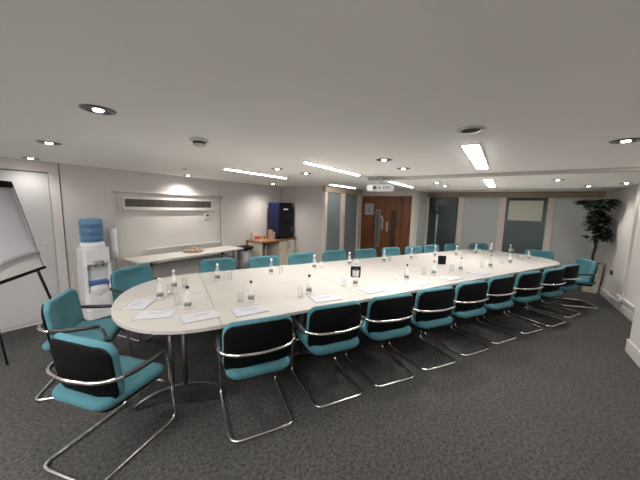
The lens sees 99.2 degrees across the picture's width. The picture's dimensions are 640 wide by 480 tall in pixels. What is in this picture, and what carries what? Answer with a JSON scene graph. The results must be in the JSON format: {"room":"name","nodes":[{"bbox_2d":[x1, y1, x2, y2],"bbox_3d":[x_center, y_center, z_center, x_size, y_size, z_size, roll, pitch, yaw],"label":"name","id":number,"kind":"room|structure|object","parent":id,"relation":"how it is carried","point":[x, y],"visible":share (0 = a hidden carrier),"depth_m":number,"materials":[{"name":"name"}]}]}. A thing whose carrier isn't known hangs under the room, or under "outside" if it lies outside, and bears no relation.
{"room":"conference room","nodes":[
{"label":"conference room","id":0,"kind":"room"},
{"bbox_2d":[0,157,280,332],"bbox_3d":[-3.490,-0.015,4.321,0.200,2.208,8.400,6,8,34],"label":"wall","id":1,"kind":"structure","parent":0,"point":[242,202],"depth_m":4.65,"materials":[{"name":"grey paint"}]},
{"bbox_2d":[0,161,69,329],"bbox_3d":[-4.160,0.115,3.130,0.034,2.208,1.866,6,8,34],"label":"door","id":2,"kind":"structure","parent":1,"relation":"in","point":[22,299],"depth_m":3.66,"materials":[{"name":"paint"}]},
{"bbox_2d":[110,228,118,257],"bbox_3d":[-3.291,0.053,4.350,0.108,0.475,0.096,6,8,34],"label":"dispenser","id":3,"kind":"object","parent":1,"relation":"attached to","point":[113,234],"visible":1,"depth_m":4.32,"materials":[{"name":"white plastic"}]},
{"bbox_2d":[114,192,220,267],"bbox_3d":[-2.780,-0.235,5.259,0.015,1.250,1.980,6,8,34],"label":"whiteboard","id":4,"kind":"object","parent":1,"relation":"attached to","point":[137,230],"visible":0.64,"depth_m":5.04,"materials":[{"name":"beige paint"}]},
{"bbox_2d":[122,196,212,210],"bbox_3d":[-2.770,-0.672,5.145,0.049,0.225,1.660,6,8,34],"label":"wall vent","id":5,"kind":"object","parent":4,"relation":"attached to","point":[128,203],"visible":1,"depth_m":5.01,"materials":[{"name":"grey metal"}]},
{"bbox_2d":[112,190,223,268],"bbox_3d":[-2.740,-0.247,5.230,0.032,1.282,2.050,6,8,34],"label":"trim","id":6,"kind":"structure","parent":1,"relation":"attached to","point":[113,191],"depth_m":4.82,"materials":[{"name":"beige paint"}]},
{"bbox_2d":[144,241,220,250],"bbox_3d":[-2.660,0.103,5.438,0.045,0.030,1.550,6,8,34],"label":"trim","id":7,"kind":"structure","parent":1,"relation":"attached to","point":[213,241],"depth_m":5.30,"materials":[{"name":"beige paint"}]},
{"bbox_2d":[261,204,261,234],"bbox_3d":[-1.502,-0.486,7.019,0.015,0.860,0.015,6,8,34],"label":"trim","id":8,"kind":"structure","parent":1,"relation":"attached to","point":[261,204],"depth_m":7.01,"materials":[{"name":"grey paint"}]},
{"bbox_2d":[281,186,327,262],"bbox_3d":[-0.504,-0.312,7.326,1.555,2.208,0.150,6,8,34],"label":"wall","id":9,"kind":"structure","parent":0,"point":[307,200],"depth_m":7.10,"materials":[{"name":"grey paint"}]},
{"bbox_2d":[321,186,361,261],"bbox_3d":[0.667,-0.327,7.674,0.095,2.208,2.080,6,8,34],"label":"window","id":10,"kind":"structure","parent":9,"relation":"in","point":[341,224],"depth_m":7.48,"materials":[{"name":"beige glass"}]},
{"bbox_2d":[0,0,639,190],"bbox_3d":[1.052,-1.094,4.330,7.715,0.150,14.100,6,8,34],"label":"ceiling","id":11,"kind":"structure","parent":0,"point":[346,85],"depth_m":1.16,"materials":[{"name":"paint"}]},
{"bbox_2d":[21,157,39,159],"bbox_3d":[-3.587,-1.008,3.377,0.168,0.011,0.168,6,8,34],"label":"recessed light","id":12,"kind":"object","parent":11,"relation":"in","point":[21,157],"visible":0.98,"depth_m":3.36,"materials":[{"name":"white"}]},
{"bbox_2d":[36,140,61,144],"bbox_3d":[-2.422,-0.864,2.434,0.168,0.011,0.168,6,8,34],"label":"recessed light","id":13,"kind":"object","parent":11,"relation":"in","point":[38,141],"visible":1,"depth_m":2.42,"materials":[{"name":"white"}]},
{"bbox_2d":[78,104,116,114],"bbox_3d":[-1.239,-0.723,1.521,0.168,0.011,0.168,6,8,34],"label":"recessed light","id":14,"kind":"object","parent":11,"relation":"in","point":[96,109],"visible":1,"depth_m":1.51,"materials":[{"name":"silver metal"}]},
{"bbox_2d":[190,137,208,146],"bbox_3d":[-0.958,-0.770,2.163,0.140,0.060,0.140,6,8,34],"label":"smoke detector","id":15,"kind":"object","parent":11,"relation":"attached to","point":[197,141],"visible":1,"depth_m":2.12,"materials":[{"name":"white plastic"}]},
{"bbox_2d":[223,168,286,178],"bbox_3d":[-0.990,-1.071,4.423,0.064,0.017,1.316,6,8,34],"label":"recessed light","id":16,"kind":"object","parent":11,"relation":"in","point":[223,168],"visible":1,"depth_m":4.29,"materials":[{"name":"white plastic"}]},
{"bbox_2d":[303,161,359,175],"bbox_3d":[0.213,-0.950,3.677,0.064,0.017,1.384,6,8,34],"label":"recessed light","id":17,"kind":"object","parent":11,"relation":"in","point":[306,162],"visible":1,"depth_m":3.52,"materials":[{"name":"grey paint"}]},
{"bbox_2d":[367,176,394,191],"bbox_3d":[0.985,-0.913,4.438,0.440,0.237,0.290,4,8,22],"label":"projector","id":18,"kind":"object","parent":11,"relation":"hanging from","point":[379,187],"visible":1,"depth_m":4.36,"materials":[{"name":"white plastic"}]},
{"bbox_2d":[376,158,391,161],"bbox_3d":[0.678,-0.844,2.882,0.168,0.011,0.168,6,8,34],"label":"recessed light","id":19,"kind":"object","parent":11,"relation":"in","point":[381,159],"visible":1,"depth_m":2.85,"materials":[{"name":"white"}]},
{"bbox_2d":[388,181,412,187],"bbox_3d":[1.731,-1.166,5.739,0.064,0.017,1.486,6,8,34],"label":"recessed light","id":20,"kind":"object","parent":11,"relation":"in","point":[388,181],"visible":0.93,"depth_m":5.62,"materials":[{"name":"grey paint"}]},
{"bbox_2d":[457,126,485,133],"bbox_3d":[0.958,-0.696,1.729,0.164,0.009,0.164,6,8,34],"label":"ceiling speaker","id":21,"kind":"object","parent":11,"relation":"attached to","point":[470,129],"visible":1,"depth_m":1.71,"materials":[{"name":"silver metal"}]},
{"bbox_2d":[461,128,480,132],"bbox_3d":[0.958,-0.696,1.729,0.110,0.008,0.110,6,8,34],"label":"grille","id":22,"kind":"object","parent":21,"relation":"attached to","point":[463,130],"depth_m":1.73,"materials":[{"name":"grey metal"}]},
{"bbox_2d":[460,143,488,168],"bbox_3d":[1.549,-0.795,2.675,0.134,0.016,1.410,6,8,34],"label":"recessed light","id":23,"kind":"object","parent":11,"relation":"in","point":[474,151],"visible":1,"depth_m":2.44,"materials":[{"name":"grey paint"}]},
{"bbox_2d":[483,179,495,186],"bbox_3d":[3.156,-1.047,5.048,0.134,0.016,1.588,6,8,34],"label":"recessed light","id":24,"kind":"object","parent":11,"relation":"in","point":[490,182],"visible":1,"depth_m":4.80,"materials":[{"name":"grey paint"}]},
{"bbox_2d":[368,167,639,180],"bbox_3d":[2.444,-0.882,3.659,3.830,0.040,0.120,6,8,34],"label":"trim","id":25,"kind":"structure","parent":11,"relation":"attached to","point":[621,169],"depth_m":3.49,"materials":[{"name":"grey paint"}]},
{"bbox_2d":[609,138,639,143],"bbox_3d":[2.133,-0.688,1.899,0.168,0.011,0.168,6,8,34],"label":"recessed light","id":26,"kind":"object","parent":11,"relation":"in","point":[626,140],"visible":1,"depth_m":1.89,"materials":[{"name":"white metal"}]},
{"bbox_2d":[0,279,639,479],"bbox_3d":[0.995,1.231,4.616,7.715,0.120,14.100,6,8,34],"label":"floor","id":27,"kind":"structure","parent":0,"point":[561,402],"depth_m":2.25,"materials":[{"name":"grey carpet"}]},
{"bbox_2d":[0,180,51,364],"bbox_3d":[-3.257,0.338,2.814,1.017,1.882,1.047,6,8,34],"label":"flip chart","id":28,"kind":"object","parent":27,"relation":"on","point":[19,253],"visible":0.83,"depth_m":2.79,"materials":[{"name":"grey"}]},
{"bbox_2d":[0,266,45,284],"bbox_3d":[-3.026,0.354,2.772,0.053,0.036,0.690,-1,7,-20],"label":"tray","id":29,"kind":"object","parent":28,"relation":"on","point":[19,274],"depth_m":2.73,"materials":[{"name":"black plastic"}]},
{"bbox_2d":[35,289,132,401],"bbox_3d":[-2.219,0.914,2.569,0.617,0.853,0.617,-1,8,-22],"label":"chair","id":30,"kind":"object","parent":27,"relation":"on","point":[63,313],"visible":0.77,"depth_m":2.49,"materials":[{"name":"teal fabric"}]},
{"bbox_2d":[76,218,112,320],"bbox_3d":[-3.295,0.411,3.990,0.375,1.452,0.335,6,8,34],"label":"water cooler","id":31,"kind":"object","parent":27,"relation":"on","point":[94,269],"visible":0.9,"depth_m":3.92,"materials":[{"name":"white plastic"}]},
{"bbox_2d":[78,218,103,242],"bbox_3d":[-3.304,-0.127,3.939,0.274,0.372,0.274,6,8,34],"label":"water bottle","id":32,"kind":"object","parent":31,"relation":"on","point":[99,239],"depth_m":3.90,"materials":[{"name":"blue plastic"}]},
{"bbox_2d":[89,283,108,295],"bbox_3d":[-3.200,0.715,3.958,0.030,0.236,0.236,6,8,34],"label":"drip tray","id":33,"kind":"object","parent":31,"relation":"on","point":[96,289],"depth_m":3.94,"materials":[{"name":"white plastic"}]},
{"bbox_2d":[89,278,108,285],"bbox_3d":[-3.229,0.615,3.967,0.105,0.055,0.234,6,8,34],"label":"drip tray","id":34,"kind":"object","parent":31,"relation":"on","point":[92,281],"depth_m":3.96,"materials":[{"name":"blue plastic"}]},
{"bbox_2d":[42,332,176,479],"bbox_3d":[-1.464,1.014,1.902,0.617,0.853,0.617,3,7,16],"label":"chair","id":35,"kind":"object","parent":27,"relation":"on","point":[92,375],"visible":1,"depth_m":1.69,"materials":[{"name":"teal fabric"}]},
{"bbox_2d":[109,264,157,341],"bbox_3d":[-2.353,0.785,3.594,0.617,0.853,0.617,4,7,20],"label":"chair","id":36,"kind":"object","parent":27,"relation":"on","point":[123,279],"visible":0.38,"depth_m":3.54,"materials":[{"name":"teal fabric"}]},
{"bbox_2d":[124,245,243,272],"bbox_3d":[-2.461,0.618,5.254,0.550,0.768,2.060,6,8,34],"label":"side table","id":37,"kind":"object","parent":27,"relation":"on","point":[155,258],"visible":0.67,"depth_m":4.92,"materials":[{"name":"grey laminate"}]},
{"bbox_2d":[199,258,235,272],"bbox_3d":[-1.547,0.731,4.194,0.617,0.853,0.617,-2,8,-28],"label":"chair","id":38,"kind":"object","parent":27,"relation":"on","point":[224,264],"visible":0.23,"depth_m":4.28,"materials":[{"name":"teal fabric"}]},
{"bbox_2d":[236,245,253,269],"bbox_3d":[-1.747,0.513,6.311,0.410,0.757,0.410,6,8,34],"label":"waste bin","id":39,"kind":"object","parent":27,"relation":"on","point":[243,255],"visible":0.58,"depth_m":6.17,"materials":[{"name":"grey metal"}]},
{"bbox_2d":[215,314,295,443],"bbox_3d":[-0.532,0.995,2.248,0.617,0.853,0.617,-2,8,-25],"label":"chair","id":40,"kind":"object","parent":27,"relation":"on","point":[251,348],"visible":1,"depth_m":2.03,"materials":[{"name":"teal fabric"}]},
{"bbox_2d":[248,255,279,268],"bbox_3d":[-0.878,0.712,4.481,0.617,0.853,0.617,-2,8,-28],"label":"chair","id":41,"kind":"object","parent":27,"relation":"on","point":[259,261],"visible":0.16,"depth_m":4.56,"materials":[{"name":"teal fabric"}]},
{"bbox_2d":[247,239,295,265],"bbox_3d":[-1.210,0.409,7.046,0.575,0.810,1.210,6,8,34],"label":"base cabinet","id":42,"kind":"object","parent":27,"relation":"on","point":[282,249],"visible":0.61,"depth_m":6.96,"materials":[{"name":"beige laminate"}]},
{"bbox_2d":[246,237,295,243],"bbox_3d":[-1.223,-0.013,6.991,0.580,0.038,1.240,6,8,34],"label":"countertop","id":43,"kind":"structure","parent":42,"relation":"on","point":[292,238],"depth_m":6.64,"materials":[{"name":"orange wood"}]},
{"bbox_2d":[251,232,258,239],"bbox_3d":[-1.604,-0.095,6.726,0.070,0.169,0.190,6,8,34],"label":"carton","id":44,"kind":"object","parent":43,"relation":"on","point":[256,233],"visible":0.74,"depth_m":6.66,"materials":[{"name":"beige cardboard"}]},
{"bbox_2d":[268,230,272,239],"bbox_3d":[-1.228,-0.128,6.740,0.090,0.249,0.080,6,8,34],"label":"carton","id":45,"kind":"object","parent":43,"relation":"on","point":[270,232],"visible":0.94,"depth_m":6.71,"materials":[{"name":"beige cardboard"}]},
{"bbox_2d":[268,202,293,238],"bbox_3d":[-0.992,-0.510,7.121,0.450,0.925,0.560,6,8,34],"label":"coffee machine","id":46,"kind":"object","parent":43,"relation":"on","point":[280,215],"visible":0.94,"depth_m":6.94,"materials":[{"name":"blue"}]},
{"bbox_2d":[288,252,315,264],"bbox_3d":[-0.264,0.676,4.895,0.617,0.853,0.617,-3,8,-29],"label":"chair","id":47,"kind":"object","parent":27,"relation":"on","point":[294,258],"visible":0.23,"depth_m":4.98,"materials":[{"name":"teal fabric"}]},
{"bbox_2d":[291,301,362,408],"bbox_3d":[0.071,0.965,2.606,0.617,0.853,0.617,-2,8,-25],"label":"chair","id":48,"kind":"object","parent":27,"relation":"on","point":[334,328],"visible":0.99,"depth_m":2.38,"materials":[{"name":"black fabric"}]},
{"bbox_2d":[322,250,346,261],"bbox_3d":[0.344,0.644,5.271,0.617,0.853,0.617,-2,8,-28],"label":"chair","id":49,"kind":"object","parent":27,"relation":"on","point":[333,255],"visible":0.23,"depth_m":5.36,"materials":[{"name":"teal fabric"}]},
{"bbox_2d":[111,249,559,409],"bbox_3d":[1.302,0.826,4.466,7.520,0.728,1.880,-2,8,-29],"label":"conference table","id":50,"kind":"object","parent":27,"relation":"on","point":[281,291],"visible":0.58,"depth_m":3.31,"materials":[{"name":"beige laminate"}]},
{"bbox_2d":[119,298,157,309],"bbox_3d":[-1.726,0.612,2.604,0.210,0.005,0.296,0,7,-9],"label":"notepad","id":51,"kind":"object","parent":50,"relation":"on","point":[136,304],"visible":1,"depth_m":2.59,"materials":[{"name":"grey paper"}]},
{"bbox_2d":[131,308,176,320],"bbox_3d":[-1.439,0.646,2.376,0.296,0.005,0.210,0,7,-15],"label":"notepad","id":52,"kind":"object","parent":50,"relation":"on","point":[159,313],"visible":1,"depth_m":2.37,"materials":[{"name":"grey paper"}]},
{"bbox_2d":[156,278,163,299],"bbox_3d":[-1.613,0.489,2.742,0.061,0.219,0.062,6,8,33],"label":"water bottle","id":53,"kind":"object","parent":50,"relation":"on","point":[159,294],"visible":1,"depth_m":2.73,"materials":[{"name":"clear glass"}]},
{"bbox_2d":[156,286,163,299],"bbox_3d":[-1.613,0.496,2.743,0.061,0.205,0.062,6,8,34],"label":"label","id":54,"kind":"object","parent":53,"relation":"on","point":[160,294],"depth_m":2.74,"materials":[{"name":"grey paper"}]},
{"bbox_2d":[184,285,190,309],"bbox_3d":[-1.219,0.528,2.506,0.061,0.219,0.062,6,8,34],"label":"water bottle","id":55,"kind":"object","parent":50,"relation":"on","point":[186,303],"visible":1,"depth_m":2.49,"materials":[{"name":"clear glass"}]},
{"bbox_2d":[184,301,190,309],"bbox_3d":[-1.219,0.535,2.506,0.061,0.205,0.062,6,8,34],"label":"label","id":56,"kind":"object","parent":55,"relation":"on","point":[187,303],"depth_m":2.49,"materials":[{"name":"grey paper"}]},
{"bbox_2d":[179,309,219,323],"bbox_3d":[-1.040,0.658,2.358,0.296,0.005,0.210,-3,8,-33],"label":"notepad","id":57,"kind":"object","parent":50,"relation":"on","point":[207,314],"visible":1,"depth_m":2.35,"materials":[{"name":"grey paper"}]},
{"bbox_2d":[231,304,268,316],"bbox_3d":[-0.648,0.648,2.517,0.296,0.005,0.210,-3,8,-32],"label":"notepad","id":58,"kind":"object","parent":50,"relation":"on","point":[259,308],"visible":1,"depth_m":2.51,"materials":[{"name":"grey paper"}]},
{"bbox_2d":[248,280,253,302],"bbox_3d":[-0.691,0.513,2.728,0.062,0.219,0.061,-2,8,-25],"label":"water bottle","id":59,"kind":"object","parent":50,"relation":"on","point":[250,297],"visible":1,"depth_m":2.71,"materials":[{"name":"clear glass"}]},
{"bbox_2d":[248,295,253,302],"bbox_3d":[-0.691,0.520,2.729,0.062,0.205,0.061,6,8,34],"label":"label","id":60,"kind":"object","parent":59,"relation":"on","point":[250,297],"depth_m":2.71,"materials":[{"name":"grey paper"}]},
{"bbox_2d":[306,274,311,291],"bbox_3d":[-0.121,0.491,3.019,0.061,0.219,0.062,3,7,10],"label":"water bottle","id":61,"kind":"object","parent":50,"relation":"on","point":[308,289],"visible":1,"depth_m":3.00,"materials":[{"name":"clear glass"}]},
{"bbox_2d":[308,293,341,302],"bbox_3d":[0.052,0.618,2.902,0.296,0.005,0.210,-2,8,-24],"label":"notepad","id":62,"kind":"object","parent":50,"relation":"on","point":[325,297],"visible":1,"depth_m":2.89,"materials":[{"name":"grey paper"}]},
{"bbox_2d":[350,266,360,277],"bbox_3d":[0.500,0.443,3.818,0.140,0.150,0.070,2,7,2],"label":"stand","id":63,"kind":"object","parent":50,"relation":"on","point":[354,273],"visible":0.99,"depth_m":3.80,"materials":[{"name":"black"}]},
{"bbox_2d":[358,286,387,293],"bbox_3d":[0.620,0.591,3.237,0.296,0.005,0.210,-3,8,-31],"label":"notepad","id":64,"kind":"object","parent":50,"relation":"on","point":[372,289],"visible":1,"depth_m":3.23,"materials":[{"name":"grey paper"}]},
{"bbox_2d":[405,279,432,286],"bbox_3d":[1.304,0.564,3.591,0.296,0.005,0.210,-3,8,-33],"label":"notepad","id":65,"kind":"object","parent":50,"relation":"on","point":[419,282],"visible":1,"depth_m":3.59,"materials":[{"name":"grey paper"}]},
{"bbox_2d":[438,256,445,263],"bbox_3d":[2.180,0.355,4.868,0.140,0.150,0.070,2,7,2],"label":"stand","id":66,"kind":"object","parent":50,"relation":"on","point":[441,259],"visible":1,"depth_m":4.86,"materials":[{"name":"black plastic"}]},
{"bbox_2d":[438,275,463,280],"bbox_3d":[1.873,0.539,3.904,0.296,0.005,0.210,-2,8,-26],"label":"notepad","id":67,"kind":"object","parent":50,"relation":"on","point":[447,277],"visible":1,"depth_m":3.90,"materials":[{"name":"grey paper"}]},
{"bbox_2d":[468,270,491,275],"bbox_3d":[2.486,0.513,4.241,0.296,0.005,0.210,-3,8,-32],"label":"notepad","id":68,"kind":"object","parent":50,"relation":"on","point":[477,272],"visible":1,"depth_m":4.24,"materials":[{"name":"grey paper"}]},
{"bbox_2d":[355,248,376,258],"bbox_3d":[1.014,0.623,5.574,0.617,0.853,0.617,-2,8,-29],"label":"chair","id":69,"kind":"object","parent":27,"relation":"on","point":[371,252],"visible":0.2,"depth_m":5.66,"materials":[{"name":"teal fabric"}]},
{"bbox_2d":[344,293,414,387],"bbox_3d":[0.648,0.945,2.889,0.617,0.853,0.617,-2,8,-23],"label":"chair","id":70,"kind":"object","parent":27,"relation":"on","point":[388,317],"visible":0.87,"depth_m":2.66,"materials":[{"name":"black fabric"}]},
{"bbox_2d":[380,247,399,256],"bbox_3d":[1.607,0.600,5.881,0.617,0.853,0.617,-2,8,-28],"label":"chair","id":71,"kind":"object","parent":27,"relation":"on","point":[389,251],"visible":0.24,"depth_m":5.97,"materials":[{"name":"teal fabric"}]},
{"bbox_2d":[404,246,421,254],"bbox_3d":[2.181,0.584,6.128,0.617,0.853,0.617,-2,8,-28],"label":"chair","id":72,"kind":"object","parent":27,"relation":"on","point":[416,249],"visible":0.12,"depth_m":6.22,"materials":[{"name":"teal fabric"}]},
{"bbox_2d":[388,286,455,370],"bbox_3d":[1.214,0.923,3.175,0.617,0.853,0.617,-2,8,-23],"label":"chair","id":73,"kind":"object","parent":27,"relation":"on","point":[433,307],"visible":0.81,"depth_m":2.94,"materials":[{"name":"black fabric"}]},
{"bbox_2d":[423,244,438,252],"bbox_3d":[2.740,0.554,6.479,0.617,0.853,0.617,-2,8,-29],"label":"chair","id":74,"kind":"object","parent":27,"relation":"on","point":[427,248],"visible":0.1,"depth_m":6.56,"materials":[{"name":"teal fabric"}]},
{"bbox_2d":[431,204,444,243],"bbox_3d":[3.709,-0.209,8.748,0.442,1.860,0.434,6,8,34],"label":"coat stand","id":75,"kind":"object","parent":27,"relation":"on","point":[437,206],"visible":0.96,"depth_m":8.67,"materials":[{"name":"white metal"}]},
{"bbox_2d":[444,243,458,250],"bbox_3d":[3.373,0.533,6.776,0.617,0.853,0.617,-2,8,-28],"label":"chair","id":76,"kind":"object","parent":27,"relation":"on","point":[447,247],"visible":0.12,"depth_m":6.87,"materials":[{"name":"teal fabric"}]},
{"bbox_2d":[424,280,488,356],"bbox_3d":[1.779,0.899,3.482,0.617,0.853,0.617,-2,8,-25],"label":"chair","id":77,"kind":"object","parent":27,"relation":"on","point":[470,298],"visible":0.72,"depth_m":3.25,"materials":[{"name":"black fabric"}]},
{"bbox_2d":[468,243,487,249],"bbox_3d":[4.124,0.527,6.976,0.617,0.853,0.617,0,7,-9],"label":"chair","id":78,"kind":"object","parent":27,"relation":"on","point":[480,246],"visible":0.15,"depth_m":7.08,"materials":[{"name":"teal fabric"}]},
{"bbox_2d":[454,274,516,344],"bbox_3d":[2.332,0.876,3.783,0.617,0.853,0.617,-2,8,-26],"label":"chair","id":79,"kind":"object","parent":27,"relation":"on","point":[500,288],"visible":0.71,"depth_m":3.55,"materials":[{"name":"black fabric"}]},
{"bbox_2d":[483,271,542,334],"bbox_3d":[2.937,0.853,4.084,0.617,0.853,0.617,-2,8,-24],"label":"chair","id":80,"kind":"object","parent":27,"relation":"on","point":[527,284],"visible":0.71,"depth_m":3.85,"materials":[{"name":"black fabric"}]},
{"bbox_2d":[507,267,565,326],"bbox_3d":[3.509,0.835,4.347,0.617,0.853,0.617,-2,8,-26],"label":"chair","id":81,"kind":"object","parent":27,"relation":"on","point":[552,279],"visible":0.74,"depth_m":4.11,"materials":[{"name":"black fabric"}]},
{"bbox_2d":[524,249,557,271],"bbox_3d":[4.821,0.662,6.011,0.617,0.853,0.617,5,8,30],"label":"chair","id":82,"kind":"object","parent":27,"relation":"on","point":[538,253],"visible":0.2,"depth_m":6.07,"materials":[{"name":"teal fabric"}]},
{"bbox_2d":[527,263,580,317],"bbox_3d":[4.086,0.805,4.708,0.617,0.853,0.617,-2,8,-27],"label":"chair","id":83,"kind":"object","parent":27,"relation":"on","point":[571,270],"visible":0.66,"depth_m":4.47,"materials":[{"name":"black fabric"}]},
{"bbox_2d":[553,258,598,308],"bbox_3d":[4.765,0.772,5.106,0.617,0.853,0.617,3,7,16],"label":"chair","id":84,"kind":"object","parent":27,"relation":"on","point":[587,268],"visible":0.66,"depth_m":4.92,"materials":[{"name":"teal fabric"}]},
{"bbox_2d":[580,262,603,292],"bbox_3d":[5.896,0.805,5.932,0.300,0.640,0.300,6,8,34],"label":"plant pot","id":85,"kind":"object","parent":27,"relation":"on","point":[594,289],"visible":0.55,"depth_m":5.80,"materials":[{"name":"beige"}]},
{"bbox_2d":[575,198,621,260],"bbox_3d":[5.527,-0.153,5.549,0.648,1.331,0.903,6,8,34],"label":"potted tree","id":86,"kind":"object","parent":85,"relation":"in","point":[601,220],"visible":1,"depth_m":5.45,"materials":[{"name":"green plant"}]},
{"bbox_2d":[413,190,427,252],"bbox_3d":[2.930,-0.316,8.037,0.140,2.208,1.055,6,8,34],"label":"wall","id":87,"kind":"structure","parent":0,"point":[421,197],"depth_m":7.77,"materials":[{"name":"grey paint"}]},
{"bbox_2d":[414,186,629,192],"bbox_3d":[4.437,-1.209,6.599,3.850,0.012,1.455,6,8,34],"label":"trim","id":88,"kind":"structure","parent":87,"relation":"attached to","point":[592,188],"depth_m":6.23,"materials":[{"name":"paint"}]},
{"bbox_2d":[427,198,547,253],"bbox_3d":[4.950,-0.537,10.236,7.515,2.208,0.100,6,8,34],"label":"window","id":89,"kind":"structure","parent":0,"point":[522,236],"depth_m":9.26,"materials":[{"name":"grey glass"}]},
{"bbox_2d":[424,191,605,275],"bbox_3d":[4.832,-0.183,7.335,3.830,2.208,0.100,6,8,34],"label":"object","id":90,"kind":"structure","parent":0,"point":[481,215],"depth_m":6.78,"materials":[{"name":"beige paint"}]},
{"bbox_2d":[507,201,543,220],"bbox_3d":[5.245,-0.749,6.967,0.700,0.510,0.020,6,8,34],"label":"notice board","id":91,"kind":"object","parent":90,"relation":"attached to","point":[518,210],"visible":1,"depth_m":6.95,"materials":[{"name":"grey"}]},
{"bbox_2d":[596,184,639,312],"bbox_3d":[5.418,0.163,4.631,0.200,2.208,4.035,6,8,34],"label":"wall","id":92,"kind":"structure","parent":0,"point":[612,255],"depth_m":5.05,"materials":[{"name":"grey paint"}]},
{"bbox_2d":[598,286,633,321],"bbox_3d":[5.274,1.184,4.777,0.020,0.140,3.935,6,8,34],"label":"baseboard","id":93,"kind":"structure","parent":92,"relation":"attached to","point":[625,311],"depth_m":4.91,"materials":[{"name":"grey paint"}]},
{"bbox_2d":[615,294,621,301],"bbox_3d":[5.236,1.014,4.782,0.038,0.095,0.180,6,8,34],"label":"wall socket","id":94,"kind":"object","parent":92,"relation":"attached to","point":[618,297],"visible":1,"depth_m":4.73,"materials":[{"name":"grey plastic"}]},
{"bbox_2d":[619,183,639,309],"bbox_3d":[4.756,0.172,3.860,0.040,2.068,1.980,6,8,34],"label":"trim","id":95,"kind":"structure","parent":92,"relation":"attached to","point":[637,201],"depth_m":4.62,"materials":[{"name":"grey paint"}]},
{"bbox_2d":[629,281,639,349],"bbox_3d":[2.031,0.646,0.033,0.620,2.208,7.420,6,8,34],"label":"wall pier","id":96,"kind":"object","parent":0,"point":[635,329],"depth_m":3.26,"materials":[{"name":"grey paint"}]},
{"bbox_2d":[625,339,639,367],"bbox_3d":[2.931,1.494,1.708,0.440,0.160,3.840,6,8,34],"label":"baseboard","id":97,"kind":"object","parent":96,"relation":"attached to","point":[631,349],"visible":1,"depth_m":3.21,"materials":[{"name":"grey paint"}]},
{"bbox_3d":[1.988,-1.455,8.100,1.910,0.008,0.100,6,8,34],"label":"wall door","id":98,"kind":"structure","parent":0,"visible":0},
{"bbox_2d":[360,190,416,256],"bbox_3d":[1.933,-0.347,8.121,1.730,2.200,0.160,6,8,34],"label":"door","id":99,"kind":"structure","parent":98,"relation":"attached to","point":[391,224],"depth_m":8.00,"materials":[{"name":"brown wood"}]},
{"bbox_2d":[365,203,373,214],"bbox_3d":[1.506,-0.946,8.317,0.280,0.340,0.008,6,8,34],"label":"notice","id":100,"kind":"object","parent":99,"relation":"attached to","point":[369,207],"visible":1,"depth_m":8.31,"materials":[{"name":"grey paper"}]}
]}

